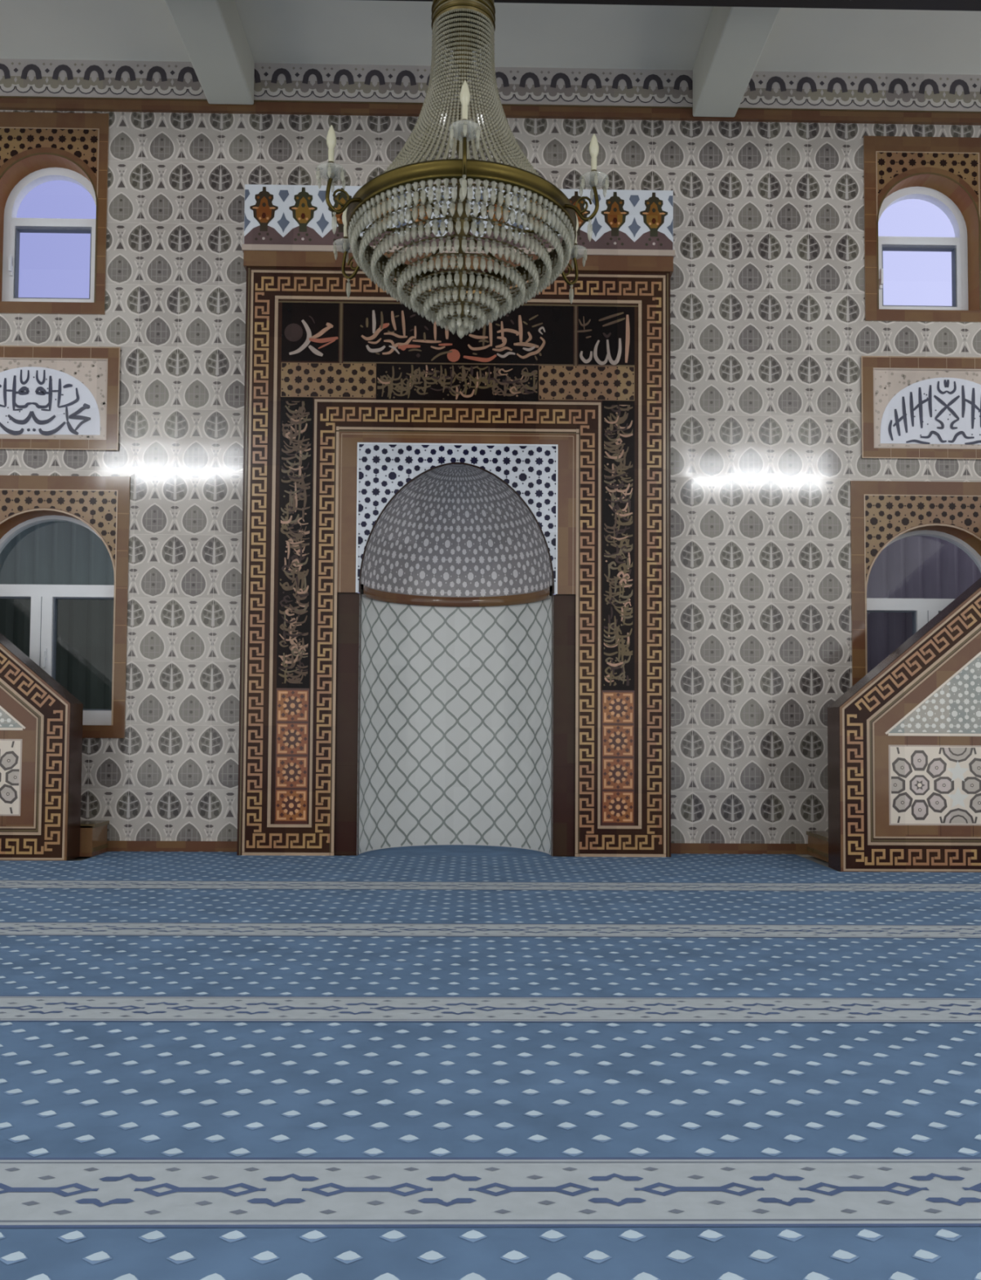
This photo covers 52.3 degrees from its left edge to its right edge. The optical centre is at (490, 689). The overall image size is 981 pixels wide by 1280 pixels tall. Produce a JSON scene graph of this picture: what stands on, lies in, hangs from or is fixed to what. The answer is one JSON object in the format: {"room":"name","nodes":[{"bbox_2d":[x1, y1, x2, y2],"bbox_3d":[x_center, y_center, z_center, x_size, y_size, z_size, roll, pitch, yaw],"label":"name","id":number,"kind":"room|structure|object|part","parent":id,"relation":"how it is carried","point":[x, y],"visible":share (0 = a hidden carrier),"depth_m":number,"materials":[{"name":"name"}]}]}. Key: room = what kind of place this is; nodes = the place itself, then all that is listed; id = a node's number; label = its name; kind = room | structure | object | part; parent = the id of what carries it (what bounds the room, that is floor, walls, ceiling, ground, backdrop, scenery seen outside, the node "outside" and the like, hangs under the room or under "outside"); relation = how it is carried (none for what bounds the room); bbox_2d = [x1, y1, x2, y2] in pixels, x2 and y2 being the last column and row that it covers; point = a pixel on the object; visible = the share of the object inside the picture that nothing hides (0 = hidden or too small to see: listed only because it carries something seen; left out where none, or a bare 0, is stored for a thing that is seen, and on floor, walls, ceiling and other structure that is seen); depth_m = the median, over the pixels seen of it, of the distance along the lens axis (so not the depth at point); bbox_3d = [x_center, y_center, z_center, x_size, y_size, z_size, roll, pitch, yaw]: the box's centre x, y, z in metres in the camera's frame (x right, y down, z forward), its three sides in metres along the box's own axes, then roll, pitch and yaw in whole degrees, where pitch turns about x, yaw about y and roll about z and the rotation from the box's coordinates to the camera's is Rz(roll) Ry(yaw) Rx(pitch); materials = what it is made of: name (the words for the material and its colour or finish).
{"room":"mosque","nodes":[
{"label":"mosque","id":0,"kind":"room"},
{"bbox_2d":[0,520,114,709],"bbox_3d":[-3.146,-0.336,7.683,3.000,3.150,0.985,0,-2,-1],"label":"window pane","id":1,"kind":"structure","parent":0,"point":[49,553],"depth_m":8.17,"materials":[{"name":"clear glass"}]},
{"bbox_2d":[69,848,839,871],"bbox_3d":[-0.172,1.033,2.448,13.200,0.130,10.120,0,-2,-1],"label":"floor","id":2,"kind":"structure","parent":0,"point":[820,861],"depth_m":6.68,"materials":[{"name":"brown wood"}]},
{"bbox_2d":[0,844,980,1279],"bbox_3d":[-0.171,0.956,2.417,13.200,0.022,9.852,0,-2,-1],"label":"carpet","id":3,"kind":"object","parent":2,"relation":"on","point":[429,1062],"visible":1,"depth_m":2.52,"materials":[{"name":"blue carpet"}]},
{"bbox_2d":[0,632,109,860],"bbox_3d":[-3.789,-0.187,6.614,2.392,2.568,0.469,0,-2,-1],"label":"minbar","id":4,"kind":"object","parent":3,"relation":"on","point":[41,721],"visible":1,"depth_m":6.37,"materials":[{"name":"ceramic"}]},
{"bbox_3d":[-3.867,0.556,6.349,1.758,0.488,0.002,0,-2,-1],"label":"flower panel","id":5,"kind":"part","parent":4,"relation":"part of","materials":[{"name":"white tile"}]},
{"bbox_3d":[-3.922,-0.561,6.393,1.923,1.635,0.001,0,-2,-1],"label":"star panel","id":6,"kind":"part","parent":4,"relation":"part of","materials":[{"name":"ceramic"}]},
{"bbox_3d":[-3.940,-0.165,6.378,2.083,2.065,0.001,0,-2,-1],"label":"tile frame","id":7,"kind":"part","parent":4,"relation":"part of","materials":[{"name":"brown ceramic"}]},
{"bbox_2d":[806,577,980,872],"bbox_3d":[3.374,-0.179,6.548,2.500,2.635,0.829,0,-2,-1],"label":"minbar","id":8,"kind":"object","parent":2,"relation":"on","point":[904,740],"visible":1,"depth_m":6.10,"materials":[{"name":"wood"}]},
{"bbox_3d":[3.489,-0.129,6.135,2.283,2.065,0.001,0,-2,-1],"label":"tile frame","id":9,"kind":"part","parent":8,"relation":"part of","materials":[{"name":"brown ceramic"}]},
{"bbox_3d":[3.476,-0.610,6.153,2.123,1.804,0.001,0,-2,-1],"label":"star panel","id":10,"kind":"part","parent":8,"relation":"part of","materials":[{"name":"ceramic"}]},
{"bbox_3d":[3.407,0.590,6.104,1.958,0.488,0.002,0,-2,-1],"label":"flower panel","id":11,"kind":"part","parent":8,"relation":"part of","materials":[{"name":"white tile"}]},
{"bbox_2d":[0,110,980,857],"bbox_3d":[-0.229,-1.566,7.135,13.200,5.700,0.282,0,-2,-1],"label":"wall","id":12,"kind":"structure","parent":0,"point":[770,331],"depth_m":7.01,"materials":[{"name":"tile"}]},
{"bbox_2d":[0,111,109,315],"bbox_3d":[-3.130,-3.340,7.123,0.864,1.437,0.235,0,-2,-1],"label":"window","id":13,"kind":"structure","parent":12,"relation":"in","point":[37,148],"depth_m":7.04,"materials":[{"name":"brown ceramic"}]},
{"bbox_3d":[-3.419,-3.018,7.122,0.020,0.135,0.038,0,-2,-1],"label":"handle","id":14,"kind":"part","parent":13,"relation":"part of","materials":[{"name":"white plastic"}]},
{"bbox_3d":[-3.132,-3.226,7.201,0.720,1.054,0.070,0,-2,-1],"label":"frame","id":15,"kind":"part","parent":13,"relation":"part of","materials":[{"name":"white plastic"}]},
{"bbox_3d":[-3.132,-3.050,7.177,0.610,0.591,0.064,0,-2,-1],"label":"sash","id":16,"kind":"part","parent":13,"relation":"part of","materials":[{"name":"white plastic"}]},
{"bbox_2d":[0,345,120,450],"bbox_3d":[-3.190,-2.029,6.957,1.208,0.729,0.014,0,-2,-1],"label":"calligraphy panel","id":17,"kind":"object","parent":12,"relation":"attached to","point":[52,397],"visible":1,"depth_m":6.96,"materials":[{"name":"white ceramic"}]},
{"bbox_2d":[0,475,130,737],"bbox_3d":[-3.097,-0.570,7.013,1.166,1.816,0.235,0,-2,-1],"label":"window","id":18,"kind":"structure","parent":12,"relation":"in","point":[100,504],"depth_m":6.93,"materials":[{"name":"brown wood"}]},
{"bbox_3d":[-3.404,-0.253,7.072,0.319,0.802,0.040,0,-2,-1],"label":"pane","id":19,"kind":"part","parent":18,"relation":"part of","materials":[{"name":"clear glass"}]},
{"bbox_3d":[-3.134,-0.221,7.012,0.022,0.135,0.038,0,-2,-1],"label":"handle","id":20,"kind":"part","parent":18,"relation":"part of","materials":[{"name":"white plastic"}]},
{"bbox_3d":[-3.098,-0.490,7.090,0.984,1.487,0.074,0,-2,-1],"label":"frame","id":21,"kind":"part","parent":18,"relation":"part of","materials":[{"name":"white plastic"}]},
{"bbox_3d":[-2.865,-0.249,7.081,0.459,0.802,0.040,0,-2,-1],"label":"pane","id":22,"kind":"part","parent":18,"relation":"part of","materials":[{"name":"clear glass"}]},
{"bbox_2d":[106,840,237,852],"bbox_3d":[-3.969,1.064,6.822,4.545,0.072,0.016,0,-2,-1],"label":"baseboard","id":23,"kind":"structure","parent":12,"relation":"attached to","point":[113,846],"depth_m":6.84,"materials":[{"name":"brown wood"}]},
{"bbox_2d":[164,0,254,104],"bbox_3d":[-1.750,-4.460,2.366,0.321,0.318,9.366,0,-2,-1],"label":"ceiling beam","id":24,"kind":"structure","parent":12,"relation":"attached to","point":[212,34],"depth_m":6.49,"materials":[{"name":"paint"}]},
{"bbox_2d":[236,184,675,857],"bbox_3d":[-0.231,-1.154,7.094,2.956,4.572,0.690,0,-2,-1],"label":"mihrab","id":25,"kind":"object","parent":12,"relation":"attached to","point":[455,597],"visible":0.97,"depth_m":6.81,"materials":[{"name":"brown wood"}]},
{"bbox_3d":[-1.321,-0.997,6.753,0.220,1.982,0.002,0,-2,-1],"label":"upright script panel","id":26,"kind":"part","parent":25,"relation":"part of","materials":[{"name":"black ceramic"}]},
{"bbox_3d":[-1.229,-2.431,6.811,0.387,0.414,0.003,0,-2,-1],"label":"name panel","id":27,"kind":"part","parent":25,"relation":"part of","materials":[{"name":"black ceramic"}]},
{"bbox_3d":[-0.234,-0.658,7.090,1.318,0.071,0.659,0,-2,-1],"label":"recess moulding","id":28,"kind":"part","parent":25,"relation":"part of","materials":[{"name":"brown wood"}]},
{"bbox_3d":[-0.225,-1.198,6.779,1.612,1.100,0.001,0,-2,-1],"label":"recess frame","id":29,"kind":"part","parent":25,"relation":"part of","materials":[{"name":"brown ceramic"}]},
{"bbox_3d":[-0.218,-2.424,6.827,1.572,0.414,0.003,0,-2,-1],"label":"verse panel","id":30,"kind":"part","parent":25,"relation":"part of","materials":[{"name":"black ceramic"}]},
{"bbox_3d":[-0.216,-2.943,6.936,2.956,0.145,0.230,0,-2,-1],"label":"cornice","id":31,"kind":"part","parent":25,"relation":"part of","materials":[{"name":"brown wood"}]},
{"bbox_3d":[0.781,-2.418,6.843,0.413,0.414,0.002,0,-2,-1],"label":"word panel","id":32,"kind":"part","parent":25,"relation":"part of","materials":[{"name":"black ceramic"}]},
{"bbox_3d":[0.868,-0.982,6.787,0.220,1.982,0.002,0,-2,-1],"label":"upright script panel","id":33,"kind":"part","parent":25,"relation":"part of","materials":[{"name":"black ceramic"}]},
{"bbox_2d":[0,58,980,111],"bbox_3d":[-0.209,-4.281,7.093,13.200,0.278,0.022,0,-2,-1],"label":"trim","id":34,"kind":"structure","parent":12,"relation":"attached to","point":[18,77],"depth_m":7.09,"materials":[{"name":"paint"}]},
{"bbox_2d":[0,95,980,125],"bbox_3d":[-0.210,-4.103,7.080,13.200,0.080,0.034,0,-2,-1],"label":"trim","id":35,"kind":"structure","parent":12,"relation":"attached to","point":[6,103],"depth_m":7.08,"materials":[{"name":"brown ceramic"}]},
{"bbox_2d":[693,6,781,117],"bbox_3d":[1.659,-4.420,2.419,0.303,0.354,9.366,0,-2,-1],"label":"ceiling beam","id":36,"kind":"structure","parent":12,"relation":"attached to","point":[735,39],"depth_m":6.52,"materials":[{"name":"paint"}]},
{"bbox_2d":[671,843,808,854],"bbox_3d":[3.485,1.115,6.939,4.545,0.072,0.016,0,-2,-1],"label":"baseboard","id":37,"kind":"structure","parent":12,"relation":"attached to","point":[676,848],"depth_m":6.90,"materials":[{"name":"brown wood"}]},
{"bbox_2d":[850,480,980,686],"bbox_3d":[3.128,-0.539,7.111,1.206,1.838,0.235,0,-2,-1],"label":"window","id":38,"kind":"structure","parent":12,"relation":"in","point":[883,513],"depth_m":7.02,"materials":[{"name":"brown wood"}]},
{"bbox_3d":[2.852,-0.187,7.170,0.397,0.754,0.040,0,-2,-1],"label":"pane","id":39,"kind":"part","parent":38,"relation":"part of","materials":[{"name":"clear glass"}]},
{"bbox_3d":[3.127,-0.424,7.186,1.000,1.439,0.074,0,-2,-1],"label":"frame","id":40,"kind":"part","parent":38,"relation":"part of","materials":[{"name":"white plastic"}]},
{"bbox_2d":[861,355,980,459],"bbox_3d":[3.222,-1.985,7.057,1.214,0.729,0.014,0,-2,-1],"label":"calligraphy panel","id":41,"kind":"object","parent":12,"relation":"attached to","point":[913,407],"visible":1,"depth_m":7.05,"materials":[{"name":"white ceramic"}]},
{"bbox_2d":[863,135,980,322],"bbox_3d":[3.112,-3.271,7.220,0.910,1.336,0.235,0,-2,-1],"label":"window","id":42,"kind":"structure","parent":12,"relation":"in","point":[944,172],"depth_m":7.13,"materials":[{"name":"brown ceramic"}]},
{"bbox_3d":[2.823,-2.965,7.219,0.020,0.135,0.038,0,-2,-1],"label":"handle","id":43,"kind":"part","parent":42,"relation":"part of","materials":[{"name":"white plastic"}]},
{"bbox_3d":[3.110,-2.997,7.274,0.610,0.520,0.064,0,-2,-1],"label":"sash","id":44,"kind":"part","parent":42,"relation":"part of","materials":[{"name":"white plastic"}]},
{"bbox_3d":[3.110,-3.172,7.298,0.720,0.983,0.070,0,-2,-1],"label":"frame","id":45,"kind":"part","parent":42,"relation":"part of","materials":[{"name":"white plastic"}]},
{"bbox_2d":[0,0,980,75],"bbox_3d":[-0.135,-4.704,2.518,13.200,0.200,9.800,0,-2,-1],"label":"ceiling","id":46,"kind":"structure","parent":0,"point":[331,32],"depth_m":6.77,"materials":[{"name":"paint"}]},
{"bbox_2d":[315,0,608,338],"bbox_3d":[-0.141,-3.138,5.128,1.592,2.720,1.390,-1,-3,27],"label":"chandelier","id":47,"kind":"object","parent":46,"relation":"hanging from","point":[462,27],"visible":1,"depth_m":4.86,"materials":[{"name":"clear glass"}]},
{"bbox_3d":[-0.751,-2.572,4.717,0.048,0.190,0.048,2,-3,-33],"label":"candle bulb","id":48,"kind":"part","parent":47,"relation":"part of","materials":[{"name":"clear glass"}]},
{"bbox_3d":[-0.695,-2.326,4.744,0.189,0.164,0.019,2,-3,-33],"label":"arm","id":49,"kind":"part","parent":47,"relation":"part of","materials":[{"name":"gold metal"}]},
{"bbox_3d":[-0.784,-2.544,5.436,0.048,0.190,0.048,-1,-3,27],"label":"candle bulb","id":50,"kind":"part","parent":47,"relation":"part of","materials":[{"name":"clear glass"}]},
{"bbox_3d":[-0.725,-2.300,5.394,0.189,0.164,0.019,-1,-3,27],"label":"arm","id":51,"kind":"part","parent":47,"relation":"part of","materials":[{"name":"gold metal"}]},
{"bbox_3d":[-0.143,-2.788,5.114,0.120,1.820,0.120,0,-2,-1],"label":"stem","id":52,"kind":"part","parent":47,"relation":"part of","materials":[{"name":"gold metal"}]},
{"bbox_3d":[-0.139,-3.592,5.146,0.330,0.430,0.330,0,-2,-1],"label":"crown","id":53,"kind":"part","parent":47,"relation":"part of","materials":[{"name":"clear glass"}]},
{"bbox_3d":[-0.117,-2.335,4.444,0.019,0.164,0.189,0,-2,-3],"label":"arm","id":54,"kind":"part","parent":47,"relation":"part of","materials":[{"name":"gold metal"}]},
{"bbox_3d":[-0.112,-2.582,4.386,0.048,0.190,0.048,0,-2,-3],"label":"candle bulb","id":55,"kind":"part","parent":47,"relation":"part of","materials":[{"name":"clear glass"}]},
{"bbox_3d":[0.402,-2.292,5.446,0.189,0.164,0.019,2,-3,-33],"label":"arm","id":56,"kind":"part","parent":47,"relation":"part of","materials":[{"name":"gold metal"}]},
{"bbox_3d":[0.461,-2.534,5.492,0.048,0.190,0.048,2,-3,-33],"label":"candle bulb","id":57,"kind":"part","parent":47,"relation":"part of","materials":[{"name":"clear glass"}]},
{"bbox_3d":[0.432,-2.317,4.795,0.189,0.164,0.019,-1,-3,27],"label":"arm","id":58,"kind":"part","parent":47,"relation":"part of","materials":[{"name":"gold metal"}]},
{"bbox_3d":[0.494,-2.562,4.774,0.048,0.190,0.048,-1,-3,27],"label":"candle bulb","id":59,"kind":"part","parent":47,"relation":"part of","materials":[{"name":"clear glass"}]},
{"bbox_2d":[370,0,980,11],"bbox_3d":[-0.186,-4.192,5.580,13.200,0.578,0.200,0,-2,-1],"label":"trim","id":60,"kind":"structure","parent":46,"relation":"attached to","point":[931,5],"depth_m":5.66,"materials":[{"name":"black paint"}]},
{"bbox_2d":[866,535,980,673],"bbox_3d":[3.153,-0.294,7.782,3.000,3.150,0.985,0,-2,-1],"label":"window pane","id":61,"kind":"structure","parent":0,"point":[920,566],"depth_m":8.29,"materials":[{"name":"clear glass"}]}
]}

